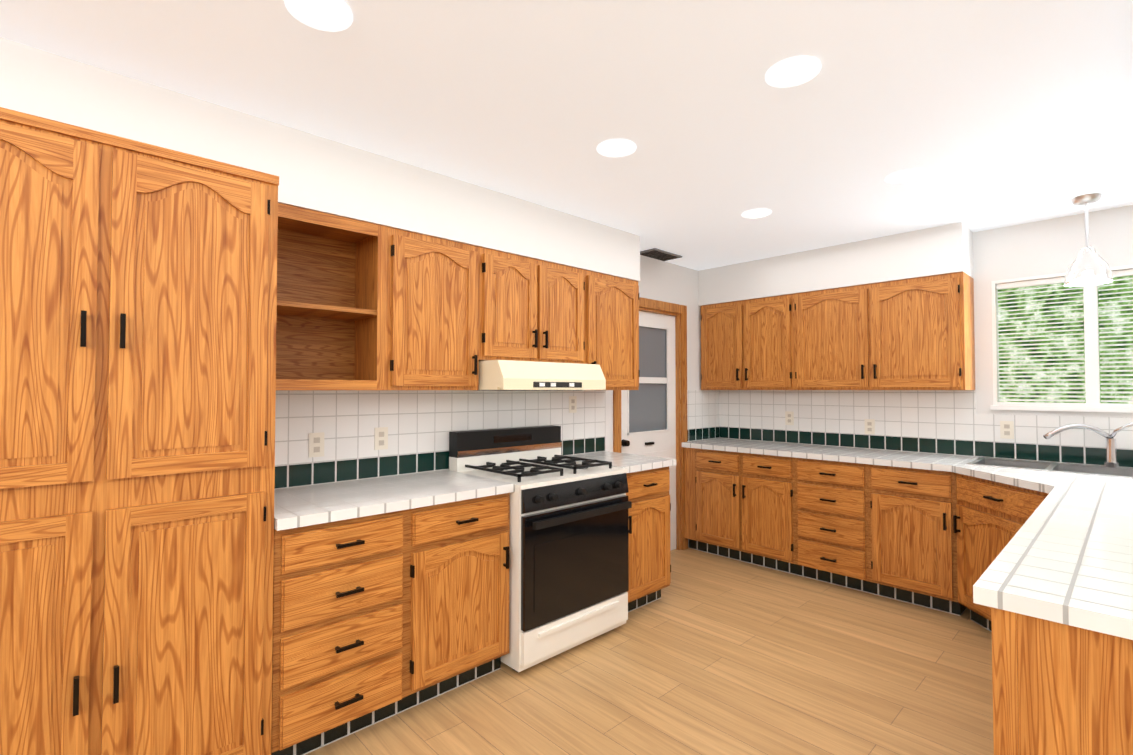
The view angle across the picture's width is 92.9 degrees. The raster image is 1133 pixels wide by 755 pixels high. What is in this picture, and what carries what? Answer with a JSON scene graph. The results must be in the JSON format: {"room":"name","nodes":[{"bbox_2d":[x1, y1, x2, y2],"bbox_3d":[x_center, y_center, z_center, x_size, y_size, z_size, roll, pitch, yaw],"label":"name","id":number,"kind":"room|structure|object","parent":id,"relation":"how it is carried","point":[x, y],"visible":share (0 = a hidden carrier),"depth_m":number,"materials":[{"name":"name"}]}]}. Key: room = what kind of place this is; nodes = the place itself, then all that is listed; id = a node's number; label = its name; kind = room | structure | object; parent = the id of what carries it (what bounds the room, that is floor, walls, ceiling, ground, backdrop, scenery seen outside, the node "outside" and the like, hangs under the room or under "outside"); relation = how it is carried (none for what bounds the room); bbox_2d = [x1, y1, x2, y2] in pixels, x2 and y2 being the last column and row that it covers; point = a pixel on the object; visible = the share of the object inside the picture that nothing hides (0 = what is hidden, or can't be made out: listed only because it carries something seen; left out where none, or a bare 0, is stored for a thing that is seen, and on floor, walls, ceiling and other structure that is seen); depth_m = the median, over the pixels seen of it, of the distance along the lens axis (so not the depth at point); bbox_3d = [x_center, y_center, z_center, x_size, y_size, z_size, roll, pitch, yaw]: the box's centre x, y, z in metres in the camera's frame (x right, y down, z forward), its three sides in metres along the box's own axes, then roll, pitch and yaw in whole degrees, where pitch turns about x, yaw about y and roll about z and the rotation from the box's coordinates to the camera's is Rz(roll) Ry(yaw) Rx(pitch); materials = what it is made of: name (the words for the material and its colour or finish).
{"room":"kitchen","nodes":[
{"label":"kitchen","id":0,"kind":"room"},
{"bbox_2d":[276,255,700,546],"bbox_3d":[-1.129,0.209,2.727,6.950,2.450,0.120,1,-2,-43],"label":"wall","id":1,"kind":"structure","parent":0,"point":[663,281],"depth_m":4.64,"materials":[{"name":"white paint"}]},
{"bbox_2d":[344,223,483,389],"bbox_3d":[-0.768,-0.315,2.761,0.555,0.760,0.343,1,-2,-43],"label":"upper cabinet","id":2,"kind":"object","parent":1,"relation":"attached to","point":[362,305],"depth_m":2.62,"materials":[{"name":"brown wood"}]},
{"bbox_2d":[274,390,605,488],"bbox_3d":[-0.578,0.299,3.157,2.377,0.448,0.010,1,-2,-43],"label":"backsplash","id":3,"kind":"structure","parent":1,"relation":"attached to","point":[420,424],"depth_m":2.86,"materials":[{"name":"tile"}]},
{"bbox_2d":[309,432,323,457],"bbox_3d":[-1.191,0.321,2.564,0.070,0.115,0.006,1,-2,-43],"label":"electrical outlet plate","id":4,"kind":"object","parent":3,"relation":"attached to","point":[316,444],"depth_m":2.56,"materials":[{"name":"beige plastic"}]},
{"bbox_2d":[374,427,387,449],"bbox_3d":[-0.959,0.316,2.784,0.070,0.115,0.006,1,-2,-43],"label":"electrical outlet plate","id":5,"kind":"object","parent":3,"relation":"attached to","point":[381,433],"depth_m":2.78,"materials":[{"name":"beige plastic"}]},
{"bbox_2d":[569,396,576,412],"bbox_3d":[0.043,0.187,3.736,0.070,0.115,0.006,1,-2,-43],"label":"electrical outlet plate","id":6,"kind":"object","parent":3,"relation":"attached to","point":[572,399],"depth_m":3.73,"materials":[{"name":"beige plastic"}]},
{"bbox_2d":[484,248,551,361],"bbox_3d":[-0.398,-0.388,3.112,0.463,0.598,0.343,1,-2,-43],"label":"upper cabinet","id":7,"kind":"object","parent":1,"relation":"attached to","point":[517,289],"depth_m":3.00,"materials":[{"name":"brown wood"}]},
{"bbox_2d":[473,360,605,390],"bbox_3d":[-0.213,-0.003,3.146,0.760,0.157,0.514,1,-2,-43],"label":"range hood","id":8,"kind":"object","parent":7,"relation":"attached to","point":[503,375],"visible":0.92,"depth_m":2.89,"materials":[{"name":"beige metal"}]},
{"bbox_2d":[552,263,587,363],"bbox_3d":[-0.161,-0.383,3.338,0.462,0.598,0.343,1,-2,-43],"label":"upper cabinet","id":9,"kind":"object","parent":1,"relation":"attached to","point":[569,284],"depth_m":3.28,"materials":[{"name":"brown wood"}]},
{"bbox_2d":[588,271,639,389],"bbox_3d":[0.203,-0.294,3.680,0.540,0.760,0.343,1,-2,-43],"label":"upper cabinet","id":10,"kind":"object","parent":1,"relation":"attached to","point":[613,301],"depth_m":3.56,"materials":[{"name":"brown wood"}]},
{"bbox_2d":[613,297,687,550],"bbox_3d":[0.660,0.420,4.404,0.950,2.105,0.136,1,-2,-43],"label":"entry door","id":11,"kind":"structure","parent":1,"relation":"in","point":[650,417],"depth_m":4.53,"materials":[{"name":"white wood"}]},
{"bbox_2d":[687,390,718,441],"bbox_3d":[1.239,0.338,4.877,0.528,0.448,0.010,1,-2,-43],"label":"backsplash","id":12,"kind":"structure","parent":1,"relation":"attached to","point":[702,414],"depth_m":4.86,"materials":[{"name":"tile"}]},
{"bbox_2d":[0,0,1132,270],"bbox_3d":[0.700,-1.109,0.825,7.190,0.100,5.440,1,-2,-43],"label":"ceiling","id":13,"kind":"structure","parent":0,"point":[988,114],"depth_m":1.97,"materials":[{"name":"white paint"}]},
{"bbox_2d":[284,0,352,31],"bbox_3d":[-0.699,-1.037,1.523,0.175,0.011,0.175,-1,-2,41],"label":"recessed light","id":14,"kind":"object","parent":13,"relation":"in","point":[330,15],"depth_m":1.53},
{"bbox_2d":[0,37,639,280],"bbox_3d":[-0.822,-0.856,2.729,3.365,0.318,0.334,1,-2,-43],"label":"soffit beam","id":15,"kind":"structure","parent":13,"relation":"attached to","point":[319,173],"depth_m":2.27,"materials":[{"name":"white paint"}]},
{"bbox_2d":[597,139,635,157],"bbox_3d":[0.223,-1.017,2.396,0.175,0.011,0.175,-1,-1,23],"label":"recessed light","id":16,"kind":"object","parent":13,"relation":"in","point":[614,148],"depth_m":2.38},
{"bbox_2d":[640,248,681,260],"bbox_3d":[0.741,-0.972,4.277,0.360,0.015,0.180,1,-2,-43],"label":"ceiling vent","id":17,"kind":"object","parent":13,"relation":"in","point":[658,254],"visible":0.96,"depth_m":4.24,"materials":[{"name":"silver metal"}]},
{"bbox_2d":[741,208,771,218],"bbox_3d":[1.159,-0.997,3.283,0.175,0.011,0.175,-1,-2,41],"label":"recessed light","id":18,"kind":"object","parent":13,"relation":"in","point":[760,212],"depth_m":3.27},
{"bbox_2d":[765,56,820,87],"bbox_3d":[0.766,-1.030,1.823,0.175,0.011,0.175,-1,-1,23],"label":"recessed light","id":19,"kind":"object","parent":13,"relation":"in","point":[798,70],"depth_m":1.81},
{"bbox_2d":[698,222,973,305],"bbox_3d":[1.986,-0.821,4.272,0.334,0.318,1.954,1,-2,-43],"label":"soffit beam","id":20,"kind":"structure","parent":13,"relation":"attached to","point":[940,250],"depth_m":3.95,"materials":[{"name":"white paint"}]},
{"bbox_2d":[1064,193,1113,286],"bbox_3d":[2.906,-0.767,3.004,0.200,0.484,0.200,1,-2,-43],"label":"pendant lamp","id":21,"kind":"object","parent":13,"relation":"hanging from","point":[1089,265],"visible":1,"depth_m":2.97,"materials":[{"name":"silver metal"}]},
{"bbox_2d":[305,547,993,754],"bbox_3d":[0.700,1.441,0.768,7.190,0.100,5.440,1,-2,-43],"label":"floor","id":22,"kind":"structure","parent":0,"point":[706,653],"depth_m":2.49,"materials":[{"name":"brown wood"}]},
{"bbox_2d":[0,107,278,754],"bbox_3d":[-1.560,0.348,1.774,0.939,2.130,0.663,1,-2,-43],"label":"pantry cabinet","id":23,"kind":"object","parent":22,"relation":"on","point":[138,299],"visible":1,"depth_m":1.62,"materials":[{"name":"brown wood"}]},
{"bbox_2d":[271,493,509,754],"bbox_3d":[-0.841,0.988,2.447,1.042,0.880,0.654,1,-2,-43],"label":"base cabinet","id":24,"kind":"object","parent":22,"relation":"on","point":[377,618],"visible":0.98,"depth_m":2.15,"materials":[{"name":"brown wood"}]},
{"bbox_2d":[274,470,513,530],"bbox_3d":[-0.848,0.528,2.465,1.042,0.040,0.633,1,-2,-43],"label":"countertop","id":25,"kind":"structure","parent":24,"relation":"on","point":[300,506],"depth_m":2.33,"materials":[{"name":"tile"}]},
{"bbox_2d":[449,425,631,671],"bbox_3d":[-0.134,0.874,3.043,0.790,1.135,0.710,1,-2,-43],"label":"range","id":26,"kind":"object","parent":22,"relation":"on","point":[569,559],"visible":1,"depth_m":2.82,"materials":[{"name":"white metal"}]},
{"bbox_2d":[626,466,670,611],"bbox_3d":[0.302,1.013,3.529,0.505,0.880,0.654,1,-2,-43],"label":"base cabinet","id":27,"kind":"object","parent":22,"relation":"on","point":[647,494],"visible":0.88,"depth_m":3.34,"materials":[{"name":"brown wood"}]},
{"bbox_2d":[562,451,675,472],"bbox_3d":[0.305,0.553,3.557,0.535,0.040,0.633,1,-2,-43],"label":"countertop","id":28,"kind":"structure","parent":27,"relation":"on","point":[631,463],"depth_m":3.47,"materials":[{"name":"tile"}]},
{"bbox_2d":[692,448,747,562],"bbox_3d":[1.467,1.036,4.567,0.621,0.880,0.493,1,-2,-43],"label":"base cabinet","id":29,"kind":"object","parent":22,"relation":"on","point":[719,478],"depth_m":4.37,"materials":[{"name":"brown wood"}]},
{"bbox_2d":[748,453,795,574],"bbox_3d":[1.713,1.030,4.308,0.621,0.880,0.493,1,-2,-43],"label":"base cabinet","id":30,"kind":"object","parent":22,"relation":"on","point":[771,479],"depth_m":4.05,"materials":[{"name":"brown wood"}]},
{"bbox_2d":[796,458,871,593],"bbox_3d":[2.051,1.022,3.951,0.621,0.880,0.490,1,-2,-43],"label":"base cabinet","id":31,"kind":"object","parent":22,"relation":"on","point":[832,496],"depth_m":3.73,"materials":[{"name":"brown wood"}]},
{"bbox_2d":[868,464,966,615],"bbox_3d":[2.384,1.014,3.599,0.621,0.880,0.480,1,-2,-43],"label":"base cabinet","id":32,"kind":"object","parent":22,"relation":"on","point":[884,531],"depth_m":3.38,"materials":[{"name":"brown wood"}]},
{"bbox_2d":[953,473,1048,631],"bbox_3d":[2.553,1.003,3.081,1.088,0.880,0.504,1,-2,-43],"label":"base cabinet","id":33,"kind":"object","parent":22,"relation":"on","point":[990,518],"visible":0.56,"depth_m":3.01,"materials":[{"name":"brown wood"}]},
{"bbox_2d":[991,607,1132,754],"bbox_3d":[1.875,0.970,1.619,1.868,0.880,0.664,1,-2,-43],"label":"base cabinet","id":34,"kind":"object","parent":22,"relation":"on","point":[1061,689],"visible":0.53,"depth_m":1.13,"materials":[{"name":"brown wood"}]},
{"bbox_2d":[682,438,1132,639],"bbox_3d":[1.436,0.538,2.890,2.987,0.040,3.158,1,-2,-43],"label":"countertop","id":35,"kind":"structure","parent":34,"relation":"on","point":[1065,556],"depth_m":1.61,"materials":[{"name":"tile"}]},
{"bbox_2d":[965,422,1132,477],"bbox_3d":[2.886,0.475,3.081,0.475,0.454,0.900,1,-2,-43],"label":"sink","id":36,"kind":"object","parent":35,"relation":"in","point":[1111,467],"visible":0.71,"depth_m":3.14,"materials":[{"name":"silver metal"}]},
{"bbox_2d":[973,205,1132,417],"bbox_3d":[3.267,0.221,3.227,0.120,2.450,5.200,1,-2,-43],"label":"wall","id":37,"kind":"structure","parent":0,"point":[1046,247],"depth_m":3.46,"materials":[{"name":"white paint"}]},
{"bbox_2d":[701,300,752,389],"bbox_3d":[1.488,-0.269,4.777,0.343,0.760,0.490,1,-2,-43],"label":"upper cabinet","id":38,"kind":"object","parent":37,"relation":"attached to","point":[726,328],"depth_m":4.64,"materials":[{"name":"brown wood"}]},
{"bbox_2d":[749,294,792,389],"bbox_3d":[1.732,-0.275,4.520,0.343,0.760,0.491,1,-2,-43],"label":"upper cabinet","id":39,"kind":"object","parent":37,"relation":"attached to","point":[772,316],"depth_m":4.35,"materials":[{"name":"brown wood"}]},
{"bbox_2d":[793,282,880,389],"bbox_3d":[2.112,-0.284,4.118,0.343,0.760,0.616,1,-2,-43],"label":"upper cabinet","id":40,"kind":"object","parent":37,"relation":"attached to","point":[837,331],"depth_m":3.99,"materials":[{"name":"brown wood"}]},
{"bbox_2d":[719,390,1132,467],"bbox_3d":[2.741,0.311,3.683,0.010,0.448,3.788,1,-2,-43],"label":"backsplash","id":41,"kind":"structure","parent":37,"relation":"attached to","point":[950,422],"depth_m":3.91,"materials":[{"name":"tile"}]},
{"bbox_2d":[785,411,793,424],"bbox_3d":[1.892,0.346,4.567,0.006,0.115,0.070,1,-2,-43],"label":"electrical outlet plate","id":42,"kind":"object","parent":41,"relation":"attached to","point":[789,416],"depth_m":4.57,"materials":[{"name":"beige plastic"}]},
{"bbox_2d":[864,419,874,433],"bbox_3d":[2.319,0.376,4.116,0.006,0.115,0.070,1,-2,-43],"label":"electrical outlet plate","id":43,"kind":"object","parent":41,"relation":"attached to","point":[869,423],"depth_m":4.11,"materials":[{"name":"beige plastic"}]},
{"bbox_2d":[1000,421,1013,438],"bbox_3d":[2.883,0.342,3.521,0.006,0.115,0.070,1,-2,-43],"label":"electrical outlet plate","id":44,"kind":"object","parent":41,"relation":"attached to","point":[1006,427],"depth_m":3.52,"materials":[{"name":"beige plastic"}]},
{"bbox_2d":[881,272,974,389],"bbox_3d":[2.442,-0.292,3.770,0.343,0.760,0.615,1,-2,-43],"label":"upper cabinet","id":45,"kind":"object","parent":37,"relation":"attached to","point":[918,333],"depth_m":3.59,"materials":[{"name":"brown wood"}]},
{"bbox_2d":[990,265,1132,412],"bbox_3d":[3.358,-0.227,3.103,0.130,0.860,1.444,1,-2,-43],"label":"window","id":46,"kind":"structure","parent":37,"relation":"in","point":[1091,345],"depth_m":3.27,"materials":[{"name":"white"}]},
{"bbox_2d":[996,269,1132,401],"bbox_3d":[3.362,-0.245,3.107,0.040,0.779,1.372,1,-2,-43],"label":"window blinds","id":47,"kind":"object","parent":46,"relation":"attached to","point":[1119,273],"visible":0.81,"depth_m":3.39,"materials":[{"name":"white plastic"}]},
{"label":"outside","id":48,"kind":"structure","parent":0,"visible":0},
{"bbox_2d":[998,276,1132,403],"bbox_3d":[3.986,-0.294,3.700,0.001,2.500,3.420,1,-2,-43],"label":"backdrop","id":49,"kind":"structure","parent":48,"point":[1070,328],"depth_m":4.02,"materials":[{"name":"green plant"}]}
]}

